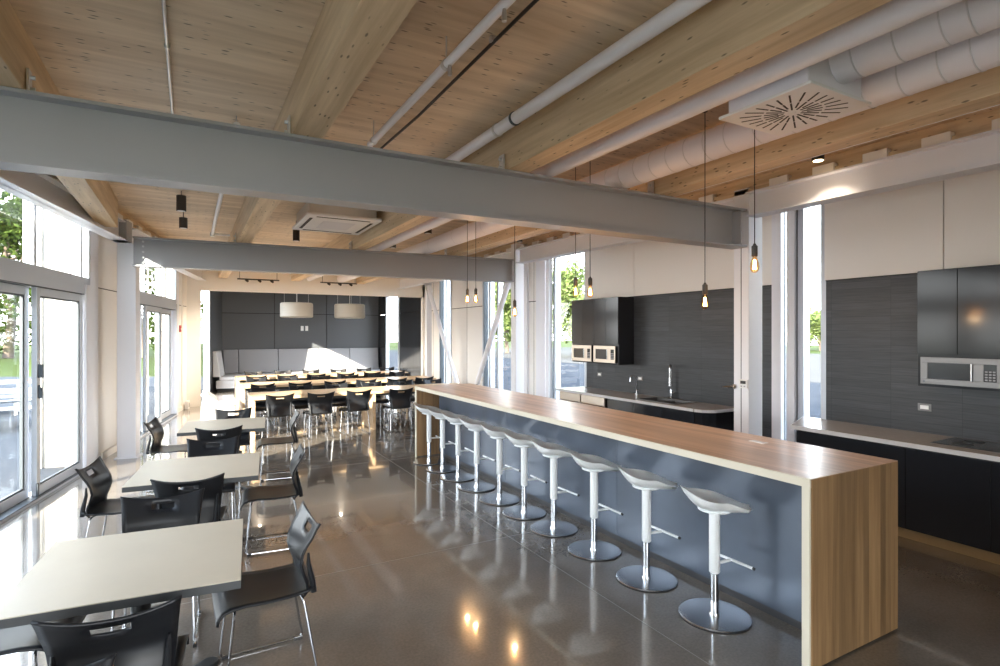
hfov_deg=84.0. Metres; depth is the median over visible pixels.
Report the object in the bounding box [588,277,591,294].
pendant
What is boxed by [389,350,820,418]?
gravel
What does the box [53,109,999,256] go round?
beam
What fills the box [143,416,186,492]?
cafe chair
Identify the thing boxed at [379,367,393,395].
cafe chair
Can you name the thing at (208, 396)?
cushion
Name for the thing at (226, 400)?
seat cushion
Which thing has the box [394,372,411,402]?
cafe chair
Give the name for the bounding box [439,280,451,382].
window
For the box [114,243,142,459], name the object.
steel column
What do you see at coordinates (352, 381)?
table
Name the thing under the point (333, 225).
grille
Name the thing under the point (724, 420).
base cabinet
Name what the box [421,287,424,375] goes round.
steel column
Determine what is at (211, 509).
cafe chair
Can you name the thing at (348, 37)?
beam
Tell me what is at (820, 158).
ceiling spotlight
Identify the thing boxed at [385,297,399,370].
window
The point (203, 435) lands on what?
cafe chair
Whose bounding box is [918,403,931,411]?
wall outlet
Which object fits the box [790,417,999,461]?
countertop
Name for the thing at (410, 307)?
wall
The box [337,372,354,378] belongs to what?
cafe chair
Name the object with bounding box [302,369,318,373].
cafe chair
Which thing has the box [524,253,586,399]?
window
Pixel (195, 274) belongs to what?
fascia beam
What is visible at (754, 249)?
socket
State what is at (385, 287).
wall
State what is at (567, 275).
leafy tree
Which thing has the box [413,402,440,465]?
bar stool
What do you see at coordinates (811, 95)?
diffuser
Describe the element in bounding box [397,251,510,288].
fascia beam
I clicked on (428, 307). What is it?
steel column
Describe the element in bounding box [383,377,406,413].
cafe chair
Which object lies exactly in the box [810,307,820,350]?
leafy tree
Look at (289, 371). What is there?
cafe chair
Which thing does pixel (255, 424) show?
square table
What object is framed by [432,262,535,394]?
wall
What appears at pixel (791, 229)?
window
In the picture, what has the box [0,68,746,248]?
cross beam
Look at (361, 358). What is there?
cushion
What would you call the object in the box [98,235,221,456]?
wall
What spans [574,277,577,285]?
socket
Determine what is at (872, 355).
wall tiles
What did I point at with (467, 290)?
pendant
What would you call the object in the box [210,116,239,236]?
pipe
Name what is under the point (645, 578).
bar stool
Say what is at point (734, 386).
handle
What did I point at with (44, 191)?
fascia beam
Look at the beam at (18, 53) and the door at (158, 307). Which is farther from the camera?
the door at (158, 307)
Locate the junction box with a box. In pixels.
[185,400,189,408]
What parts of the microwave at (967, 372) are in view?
handle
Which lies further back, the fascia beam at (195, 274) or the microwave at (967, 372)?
the fascia beam at (195, 274)
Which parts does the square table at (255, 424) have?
foot arm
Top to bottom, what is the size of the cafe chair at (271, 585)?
0.825 m
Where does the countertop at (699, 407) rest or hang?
on the base cabinet at (724, 420)
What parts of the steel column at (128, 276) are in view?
plate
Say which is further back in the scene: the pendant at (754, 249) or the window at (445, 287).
the window at (445, 287)
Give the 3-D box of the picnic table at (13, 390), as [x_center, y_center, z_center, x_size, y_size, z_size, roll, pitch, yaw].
[-9.908,1.520,11.190,1.800,0.740,1.720,0,0,-38]
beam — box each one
[0,0,117,227]
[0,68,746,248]
[0,169,131,242]
[130,228,205,280]
[132,233,513,282]
[218,0,416,277]
[291,0,891,280]
[356,66,999,283]
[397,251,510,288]
[516,197,733,263]
[745,128,999,217]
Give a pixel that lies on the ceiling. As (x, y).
(229, 59)
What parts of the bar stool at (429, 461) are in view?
seat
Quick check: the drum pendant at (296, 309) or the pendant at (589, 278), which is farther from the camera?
the drum pendant at (296, 309)
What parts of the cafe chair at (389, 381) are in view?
backrest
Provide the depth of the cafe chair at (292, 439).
7.15 m
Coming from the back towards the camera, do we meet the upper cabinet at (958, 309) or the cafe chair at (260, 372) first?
the cafe chair at (260, 372)
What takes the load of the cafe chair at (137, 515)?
on the floor
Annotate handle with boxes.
[722,384,736,388]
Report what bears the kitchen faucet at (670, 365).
on the countertop at (699, 407)
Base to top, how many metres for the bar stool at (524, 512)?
0.853 m
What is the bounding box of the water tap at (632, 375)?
[630,375,637,393]
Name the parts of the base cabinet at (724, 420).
door, door, rail, door, curved panel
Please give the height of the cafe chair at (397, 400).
0.825 m
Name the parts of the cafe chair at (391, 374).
backrest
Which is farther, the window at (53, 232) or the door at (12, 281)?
the window at (53, 232)
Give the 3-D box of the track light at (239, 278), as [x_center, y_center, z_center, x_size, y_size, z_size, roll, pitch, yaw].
[-6.233,-1.535,14.352,1.000,0.470,0.101,0,0,-29]
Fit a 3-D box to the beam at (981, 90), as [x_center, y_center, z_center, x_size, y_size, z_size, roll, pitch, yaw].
[0.596,-1.587,7.633,0.210,0.365,18.950,0,0,-29]
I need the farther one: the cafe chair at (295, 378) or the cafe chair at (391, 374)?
the cafe chair at (391, 374)
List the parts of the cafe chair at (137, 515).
sled leg, backrest, sled leg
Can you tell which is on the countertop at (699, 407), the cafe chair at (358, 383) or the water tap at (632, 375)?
the water tap at (632, 375)
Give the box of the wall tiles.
[587,274,999,442]
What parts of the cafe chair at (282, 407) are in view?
seat, backrest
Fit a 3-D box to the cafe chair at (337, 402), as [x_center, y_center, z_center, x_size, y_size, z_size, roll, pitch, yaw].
[-3.276,1.437,11.327,0.471,0.825,0.518,0,0,-31]
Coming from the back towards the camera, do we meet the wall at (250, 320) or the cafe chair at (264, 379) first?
the wall at (250, 320)
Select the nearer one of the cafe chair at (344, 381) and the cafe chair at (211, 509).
the cafe chair at (211, 509)
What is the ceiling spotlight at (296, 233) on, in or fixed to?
hanging from the ceiling
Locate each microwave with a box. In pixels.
[572,345,592,361]
[593,346,616,362]
[920,357,999,388]
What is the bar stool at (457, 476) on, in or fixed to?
on the floor
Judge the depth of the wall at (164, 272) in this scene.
12.95 m
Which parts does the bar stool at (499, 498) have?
seat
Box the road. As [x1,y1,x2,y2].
[495,347,820,382]
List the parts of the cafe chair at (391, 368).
backrest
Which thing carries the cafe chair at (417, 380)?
on the floor
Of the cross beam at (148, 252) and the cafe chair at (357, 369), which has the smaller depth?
the cross beam at (148, 252)
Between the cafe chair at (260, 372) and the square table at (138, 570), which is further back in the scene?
the cafe chair at (260, 372)
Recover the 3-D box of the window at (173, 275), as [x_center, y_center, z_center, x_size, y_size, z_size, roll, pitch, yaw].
[-6.859,0.050,11.051,0.220,3.600,4.119,0,0,-20]
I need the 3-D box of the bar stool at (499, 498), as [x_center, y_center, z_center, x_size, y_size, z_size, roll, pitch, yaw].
[-0.005,1.424,6.158,0.455,0.853,0.455,0,0,-29]
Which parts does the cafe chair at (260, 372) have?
backrest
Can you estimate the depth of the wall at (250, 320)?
20.34 m
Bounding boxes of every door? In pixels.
[0,266,83,523]
[140,296,176,437]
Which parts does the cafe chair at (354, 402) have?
sled leg, seat, backrest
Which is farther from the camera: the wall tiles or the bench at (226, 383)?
the bench at (226, 383)
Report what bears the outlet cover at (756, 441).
attached to the kitchen island
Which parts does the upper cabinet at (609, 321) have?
door, door, door, door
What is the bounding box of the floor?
[0,385,999,665]
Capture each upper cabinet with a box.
[572,297,633,364]
[917,264,999,391]
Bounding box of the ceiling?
[9,0,999,255]
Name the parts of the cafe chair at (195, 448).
seat, backrest, sled leg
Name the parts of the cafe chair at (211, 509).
seat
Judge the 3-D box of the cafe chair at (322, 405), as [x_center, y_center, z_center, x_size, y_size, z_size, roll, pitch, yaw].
[-3.235,1.437,9.897,0.471,0.825,0.518,0,0,-30]
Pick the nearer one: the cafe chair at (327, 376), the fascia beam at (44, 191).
the fascia beam at (44, 191)
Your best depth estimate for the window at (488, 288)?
13.27 m
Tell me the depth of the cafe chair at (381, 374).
14.34 m
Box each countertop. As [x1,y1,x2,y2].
[556,386,733,412]
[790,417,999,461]
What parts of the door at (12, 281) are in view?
handle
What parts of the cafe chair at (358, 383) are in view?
backrest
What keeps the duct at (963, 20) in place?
hanging from the ceiling
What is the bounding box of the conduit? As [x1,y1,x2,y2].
[161,0,173,113]
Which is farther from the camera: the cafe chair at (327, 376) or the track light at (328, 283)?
the track light at (328, 283)
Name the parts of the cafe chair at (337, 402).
backrest, seat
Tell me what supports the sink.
in the countertop at (699, 407)
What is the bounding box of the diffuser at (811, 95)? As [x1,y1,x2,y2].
[719,59,870,135]
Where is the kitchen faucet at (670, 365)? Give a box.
[668,364,674,398]
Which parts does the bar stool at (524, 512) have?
seat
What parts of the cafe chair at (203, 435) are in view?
backrest, sled leg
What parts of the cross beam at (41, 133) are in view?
plate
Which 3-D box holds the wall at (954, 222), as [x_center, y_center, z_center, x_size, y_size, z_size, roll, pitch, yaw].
[4.274,-1.175,5.116,0.050,1.190,11.170,0,0,-29]
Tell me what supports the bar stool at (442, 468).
on the floor
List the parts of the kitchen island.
panel, panel, panel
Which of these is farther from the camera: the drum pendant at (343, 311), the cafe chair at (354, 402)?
the drum pendant at (343, 311)
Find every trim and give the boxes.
[50,118,999,256]
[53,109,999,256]
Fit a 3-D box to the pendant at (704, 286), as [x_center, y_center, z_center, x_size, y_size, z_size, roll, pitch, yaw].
[1.623,-0.979,4.398,0.064,1.583,0.064,0,0,-29]
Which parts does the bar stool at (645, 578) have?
under plate, seat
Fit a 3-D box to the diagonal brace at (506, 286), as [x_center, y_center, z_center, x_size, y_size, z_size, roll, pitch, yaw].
[-0.265,0.365,11.618,0.180,2.942,1.894,0,0,-30]
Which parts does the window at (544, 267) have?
trim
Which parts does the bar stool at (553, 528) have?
under plate, seat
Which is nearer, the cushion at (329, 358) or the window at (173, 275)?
the window at (173, 275)
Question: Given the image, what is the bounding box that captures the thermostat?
[739,379,747,388]
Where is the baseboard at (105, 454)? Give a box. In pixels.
[101,404,184,459]
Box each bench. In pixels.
[203,390,236,419]
[213,351,243,391]
[223,348,379,382]
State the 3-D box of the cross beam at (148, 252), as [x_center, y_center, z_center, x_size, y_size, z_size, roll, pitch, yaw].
[-2.583,-1.260,9.421,6.122,0.580,0.293,0,0,-24]
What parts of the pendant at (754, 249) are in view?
cord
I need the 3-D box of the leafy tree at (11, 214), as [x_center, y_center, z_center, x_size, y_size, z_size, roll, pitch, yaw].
[-38.891,-4.968,44.245,9.254,14.332,8.942,0,0,-29]
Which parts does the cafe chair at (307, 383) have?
backrest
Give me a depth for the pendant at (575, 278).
5.77 m
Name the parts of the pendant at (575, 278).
cord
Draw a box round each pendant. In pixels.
[280,294,312,317]
[334,295,364,318]
[466,221,468,297]
[513,226,516,313]
[574,167,578,294]
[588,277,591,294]
[702,110,708,308]
[751,130,757,268]
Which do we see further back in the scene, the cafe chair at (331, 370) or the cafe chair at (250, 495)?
the cafe chair at (331, 370)
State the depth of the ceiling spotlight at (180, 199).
6.88 m
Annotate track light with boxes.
[237,272,278,282]
[320,276,356,285]
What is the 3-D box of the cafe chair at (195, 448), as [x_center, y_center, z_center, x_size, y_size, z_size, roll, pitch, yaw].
[-2.744,1.437,5.271,0.471,0.825,0.518,0,0,-22]
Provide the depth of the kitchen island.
3.83 m
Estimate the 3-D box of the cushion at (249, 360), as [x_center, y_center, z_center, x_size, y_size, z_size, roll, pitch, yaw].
[-8.562,0.985,19.696,1.284,0.810,0.217,0,0,-29]
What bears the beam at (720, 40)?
attached to the ceiling
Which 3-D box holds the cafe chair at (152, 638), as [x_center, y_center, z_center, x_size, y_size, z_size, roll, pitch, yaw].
[-1.558,1.437,2.292,0.471,0.825,0.518,0,0,-25]
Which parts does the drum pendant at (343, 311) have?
lamp shade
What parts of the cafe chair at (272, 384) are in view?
backrest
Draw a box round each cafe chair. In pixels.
[0,615,86,665]
[30,595,188,665]
[74,456,156,537]
[86,653,116,665]
[111,488,204,647]
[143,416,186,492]
[150,473,226,523]
[180,435,239,519]
[195,425,242,498]
[212,501,320,665]
[214,407,251,452]
[240,443,304,556]
[244,371,262,401]
[245,375,266,408]
[245,377,266,411]
[247,383,274,422]
[250,385,276,430]
[256,409,299,480]
[260,393,294,437]
[274,370,291,374]
[276,374,296,390]
[278,376,299,411]
[287,381,311,420]
[289,383,316,428]
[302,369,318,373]
[303,391,334,439]
[307,373,325,379]
[311,375,330,388]
[320,380,345,418]
[325,382,352,425]
[330,368,345,372]
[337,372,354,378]
[339,389,371,435]
[340,374,358,387]
[352,378,376,415]
[356,368,370,371]
[360,381,388,420]
[364,371,380,377]
[367,373,387,404]
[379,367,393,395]
[382,387,413,432]
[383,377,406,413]
[385,370,405,384]
[392,379,414,419]
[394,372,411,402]
[409,376,433,410]
[423,378,441,383]
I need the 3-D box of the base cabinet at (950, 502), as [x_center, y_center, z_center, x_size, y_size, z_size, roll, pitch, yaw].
[4.142,1.430,4.716,0.629,0.840,3.000,0,0,-29]
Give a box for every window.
[0,200,97,467]
[36,206,71,468]
[125,243,178,414]
[201,291,209,398]
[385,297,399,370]
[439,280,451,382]
[482,282,502,388]
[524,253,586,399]
[772,205,825,441]
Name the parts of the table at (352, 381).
leg, leg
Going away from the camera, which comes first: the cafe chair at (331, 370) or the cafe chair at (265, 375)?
the cafe chair at (265, 375)
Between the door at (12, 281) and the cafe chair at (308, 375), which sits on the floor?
the cafe chair at (308, 375)
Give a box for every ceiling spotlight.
[176,191,185,211]
[179,212,187,228]
[293,221,299,240]
[812,154,824,161]
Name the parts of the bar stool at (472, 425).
seat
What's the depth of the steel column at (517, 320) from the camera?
10.58 m
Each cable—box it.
[380,0,538,148]
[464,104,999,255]
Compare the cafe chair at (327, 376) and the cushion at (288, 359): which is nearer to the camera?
the cafe chair at (327, 376)
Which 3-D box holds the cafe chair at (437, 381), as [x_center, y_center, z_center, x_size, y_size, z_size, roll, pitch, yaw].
[-1.417,1.437,12.387,0.471,0.825,0.518,0,0,-29]
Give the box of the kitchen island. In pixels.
[415,383,897,665]
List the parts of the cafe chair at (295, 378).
backrest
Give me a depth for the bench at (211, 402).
11.30 m
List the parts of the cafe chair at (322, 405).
sled leg, backrest, sled leg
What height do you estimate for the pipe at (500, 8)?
0.255 m
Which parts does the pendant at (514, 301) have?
cord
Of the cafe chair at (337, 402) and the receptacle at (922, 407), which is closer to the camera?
the receptacle at (922, 407)
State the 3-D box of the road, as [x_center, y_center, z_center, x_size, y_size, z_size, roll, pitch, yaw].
[21.256,1.935,34.763,29.000,0.090,80.000,0,0,-29]
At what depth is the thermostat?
6.33 m
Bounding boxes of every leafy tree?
[0,190,30,357]
[0,243,18,352]
[141,268,202,356]
[495,282,510,352]
[552,257,583,344]
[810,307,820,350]
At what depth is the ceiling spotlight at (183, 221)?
8.06 m
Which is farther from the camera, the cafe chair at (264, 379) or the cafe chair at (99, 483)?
the cafe chair at (264, 379)
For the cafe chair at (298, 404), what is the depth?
11.10 m
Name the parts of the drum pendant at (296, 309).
lamp shade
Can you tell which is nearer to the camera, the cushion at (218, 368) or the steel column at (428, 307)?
the steel column at (428, 307)
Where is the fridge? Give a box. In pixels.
[559,391,581,403]
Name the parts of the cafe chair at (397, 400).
sled leg, seat, backrest, sled leg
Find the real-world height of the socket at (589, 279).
0.095 m
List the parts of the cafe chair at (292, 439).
seat, sled leg, sled leg, backrest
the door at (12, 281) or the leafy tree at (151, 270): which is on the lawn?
the leafy tree at (151, 270)
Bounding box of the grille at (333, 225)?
[316,221,354,230]
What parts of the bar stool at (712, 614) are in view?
under plate, seat, footrest arm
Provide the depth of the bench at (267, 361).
20.27 m
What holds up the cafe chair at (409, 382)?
on the floor
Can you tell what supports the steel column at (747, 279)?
on the floor
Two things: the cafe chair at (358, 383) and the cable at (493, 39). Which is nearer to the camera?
the cable at (493, 39)
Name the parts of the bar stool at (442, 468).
seat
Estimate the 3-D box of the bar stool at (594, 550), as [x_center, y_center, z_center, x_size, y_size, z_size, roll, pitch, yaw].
[0.799,1.424,4.717,0.455,0.853,0.455,0,0,-27]
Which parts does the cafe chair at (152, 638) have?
seat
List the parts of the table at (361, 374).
leg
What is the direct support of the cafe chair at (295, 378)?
on the floor
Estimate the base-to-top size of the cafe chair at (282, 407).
0.825 m
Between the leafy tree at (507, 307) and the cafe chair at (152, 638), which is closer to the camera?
the cafe chair at (152, 638)
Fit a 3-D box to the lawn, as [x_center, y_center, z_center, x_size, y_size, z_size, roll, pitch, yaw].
[-14.618,2.070,26.198,180.000,0.160,180.000,0,0,-29]
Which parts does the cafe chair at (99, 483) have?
sled leg, backrest, sled leg, seat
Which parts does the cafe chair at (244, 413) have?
backrest, seat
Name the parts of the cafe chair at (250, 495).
seat, sled leg, sled leg, backrest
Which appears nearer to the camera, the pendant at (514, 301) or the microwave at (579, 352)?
the pendant at (514, 301)
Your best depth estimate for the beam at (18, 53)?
3.44 m
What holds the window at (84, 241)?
in the wall at (107, 249)
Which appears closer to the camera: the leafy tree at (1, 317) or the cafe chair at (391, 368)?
the cafe chair at (391, 368)
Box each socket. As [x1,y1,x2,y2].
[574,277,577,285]
[588,277,591,285]
[702,282,707,294]
[751,243,757,256]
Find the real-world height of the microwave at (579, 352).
0.270 m
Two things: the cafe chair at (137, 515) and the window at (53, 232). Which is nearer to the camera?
the cafe chair at (137, 515)
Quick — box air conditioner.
[292,203,381,234]
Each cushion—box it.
[203,390,217,401]
[203,395,236,406]
[213,351,224,376]
[219,375,243,380]
[223,350,237,372]
[238,349,277,372]
[278,349,318,370]
[319,348,349,369]
[349,348,378,368]
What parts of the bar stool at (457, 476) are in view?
seat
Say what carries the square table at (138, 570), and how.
on the floor
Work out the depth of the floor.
4.10 m
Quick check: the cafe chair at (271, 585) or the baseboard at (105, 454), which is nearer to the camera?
the cafe chair at (271, 585)
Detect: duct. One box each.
[307,0,962,280]
[337,28,999,282]
[828,0,999,83]
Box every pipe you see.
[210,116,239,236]
[367,0,515,146]
[445,0,711,160]
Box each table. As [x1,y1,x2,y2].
[0,379,30,414]
[0,388,30,410]
[0,519,242,665]
[122,452,259,540]
[177,417,264,488]
[225,369,379,375]
[234,370,407,407]
[239,376,435,413]
[247,383,460,439]
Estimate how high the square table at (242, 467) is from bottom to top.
0.741 m
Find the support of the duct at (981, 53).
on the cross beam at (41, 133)
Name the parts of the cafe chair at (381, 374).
backrest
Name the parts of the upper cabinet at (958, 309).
door, door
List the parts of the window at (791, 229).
trim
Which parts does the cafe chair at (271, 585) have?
sled leg, seat, sled leg, backrest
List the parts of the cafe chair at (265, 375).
backrest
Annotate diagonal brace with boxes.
[424,283,458,382]
[474,282,510,384]
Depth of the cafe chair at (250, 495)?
4.83 m
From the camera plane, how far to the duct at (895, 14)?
3.16 m
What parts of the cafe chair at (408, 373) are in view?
backrest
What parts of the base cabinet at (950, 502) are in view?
door, door, door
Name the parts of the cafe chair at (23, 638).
sled leg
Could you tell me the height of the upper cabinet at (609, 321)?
1.080 m
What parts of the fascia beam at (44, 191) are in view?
plate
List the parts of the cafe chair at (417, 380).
backrest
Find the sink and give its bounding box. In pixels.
[635,397,695,403]
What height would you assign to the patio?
0.080 m
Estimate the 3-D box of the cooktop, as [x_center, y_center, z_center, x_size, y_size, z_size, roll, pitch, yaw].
[4.199,0.967,4.685,0.460,0.006,0.790,0,0,-29]
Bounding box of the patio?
[0,377,202,498]
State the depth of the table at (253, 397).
10.64 m
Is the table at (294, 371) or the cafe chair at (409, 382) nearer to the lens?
the cafe chair at (409, 382)
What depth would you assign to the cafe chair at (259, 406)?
10.77 m
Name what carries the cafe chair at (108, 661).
on the floor
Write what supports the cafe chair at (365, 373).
on the floor
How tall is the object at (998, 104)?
0.014 m
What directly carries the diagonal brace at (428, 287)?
on the floor
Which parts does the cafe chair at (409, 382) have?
backrest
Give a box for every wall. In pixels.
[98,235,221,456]
[147,268,167,414]
[186,270,424,406]
[222,291,378,372]
[378,296,420,384]
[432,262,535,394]
[585,169,999,298]
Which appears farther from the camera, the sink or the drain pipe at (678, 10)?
the sink
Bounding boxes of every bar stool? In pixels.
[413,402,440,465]
[426,407,455,472]
[440,411,474,481]
[458,416,495,492]
[479,423,520,505]
[502,430,546,520]
[530,439,579,537]
[567,450,622,561]
[616,466,680,592]
[678,485,754,634]
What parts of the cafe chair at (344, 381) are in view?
backrest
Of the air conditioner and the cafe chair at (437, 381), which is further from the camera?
the cafe chair at (437, 381)
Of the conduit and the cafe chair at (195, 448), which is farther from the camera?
the cafe chair at (195, 448)
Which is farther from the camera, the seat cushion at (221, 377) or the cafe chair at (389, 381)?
the seat cushion at (221, 377)
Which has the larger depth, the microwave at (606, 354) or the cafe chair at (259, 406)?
the cafe chair at (259, 406)
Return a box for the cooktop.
[930,437,999,452]
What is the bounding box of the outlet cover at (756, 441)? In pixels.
[749,440,767,443]
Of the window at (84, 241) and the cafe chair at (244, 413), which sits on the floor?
the cafe chair at (244, 413)
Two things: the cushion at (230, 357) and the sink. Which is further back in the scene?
the cushion at (230, 357)
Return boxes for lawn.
[0,340,820,376]
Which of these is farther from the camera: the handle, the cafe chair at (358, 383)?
the cafe chair at (358, 383)
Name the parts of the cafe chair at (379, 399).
backrest, seat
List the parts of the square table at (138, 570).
foot arm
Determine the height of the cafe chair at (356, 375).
0.825 m
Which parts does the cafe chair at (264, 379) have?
backrest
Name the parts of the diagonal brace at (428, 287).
gusset plate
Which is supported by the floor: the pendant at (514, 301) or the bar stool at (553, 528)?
the bar stool at (553, 528)
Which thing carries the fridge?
on the floor
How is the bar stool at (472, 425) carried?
on the floor
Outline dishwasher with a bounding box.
[581,394,607,407]
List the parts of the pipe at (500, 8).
hanger rod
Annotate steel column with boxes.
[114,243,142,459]
[421,287,424,375]
[425,283,431,376]
[511,243,523,392]
[734,188,761,435]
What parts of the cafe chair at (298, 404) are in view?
seat, backrest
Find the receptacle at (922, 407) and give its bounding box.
[920,405,928,409]
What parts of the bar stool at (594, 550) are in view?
under plate, seat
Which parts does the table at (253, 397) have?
leg, leg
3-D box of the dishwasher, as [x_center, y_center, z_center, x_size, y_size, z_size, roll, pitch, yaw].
[1.712,1.430,9.086,0.613,0.840,0.592,0,0,-29]
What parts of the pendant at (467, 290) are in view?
cord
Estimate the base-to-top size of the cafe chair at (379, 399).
0.825 m
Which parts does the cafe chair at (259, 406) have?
seat, backrest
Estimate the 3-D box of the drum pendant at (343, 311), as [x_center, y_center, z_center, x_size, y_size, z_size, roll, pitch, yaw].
[-4.980,-0.989,18.406,0.986,1.002,0.986,0,0,-29]
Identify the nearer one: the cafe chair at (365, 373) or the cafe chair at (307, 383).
the cafe chair at (307, 383)
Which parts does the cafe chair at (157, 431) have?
backrest, seat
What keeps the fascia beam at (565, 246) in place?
attached to the steel column at (747, 279)
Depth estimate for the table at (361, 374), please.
14.51 m
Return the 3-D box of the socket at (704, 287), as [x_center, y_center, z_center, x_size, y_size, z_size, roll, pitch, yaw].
[1.623,-0.352,4.398,0.042,0.095,0.042,0,0,-29]
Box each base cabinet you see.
[608,399,733,430]
[797,430,999,564]
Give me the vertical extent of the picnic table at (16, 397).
0.740 m
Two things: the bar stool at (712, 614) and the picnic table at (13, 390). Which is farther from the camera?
the picnic table at (13, 390)
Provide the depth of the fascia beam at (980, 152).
5.06 m
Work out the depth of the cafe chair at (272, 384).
11.39 m
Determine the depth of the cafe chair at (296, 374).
13.79 m

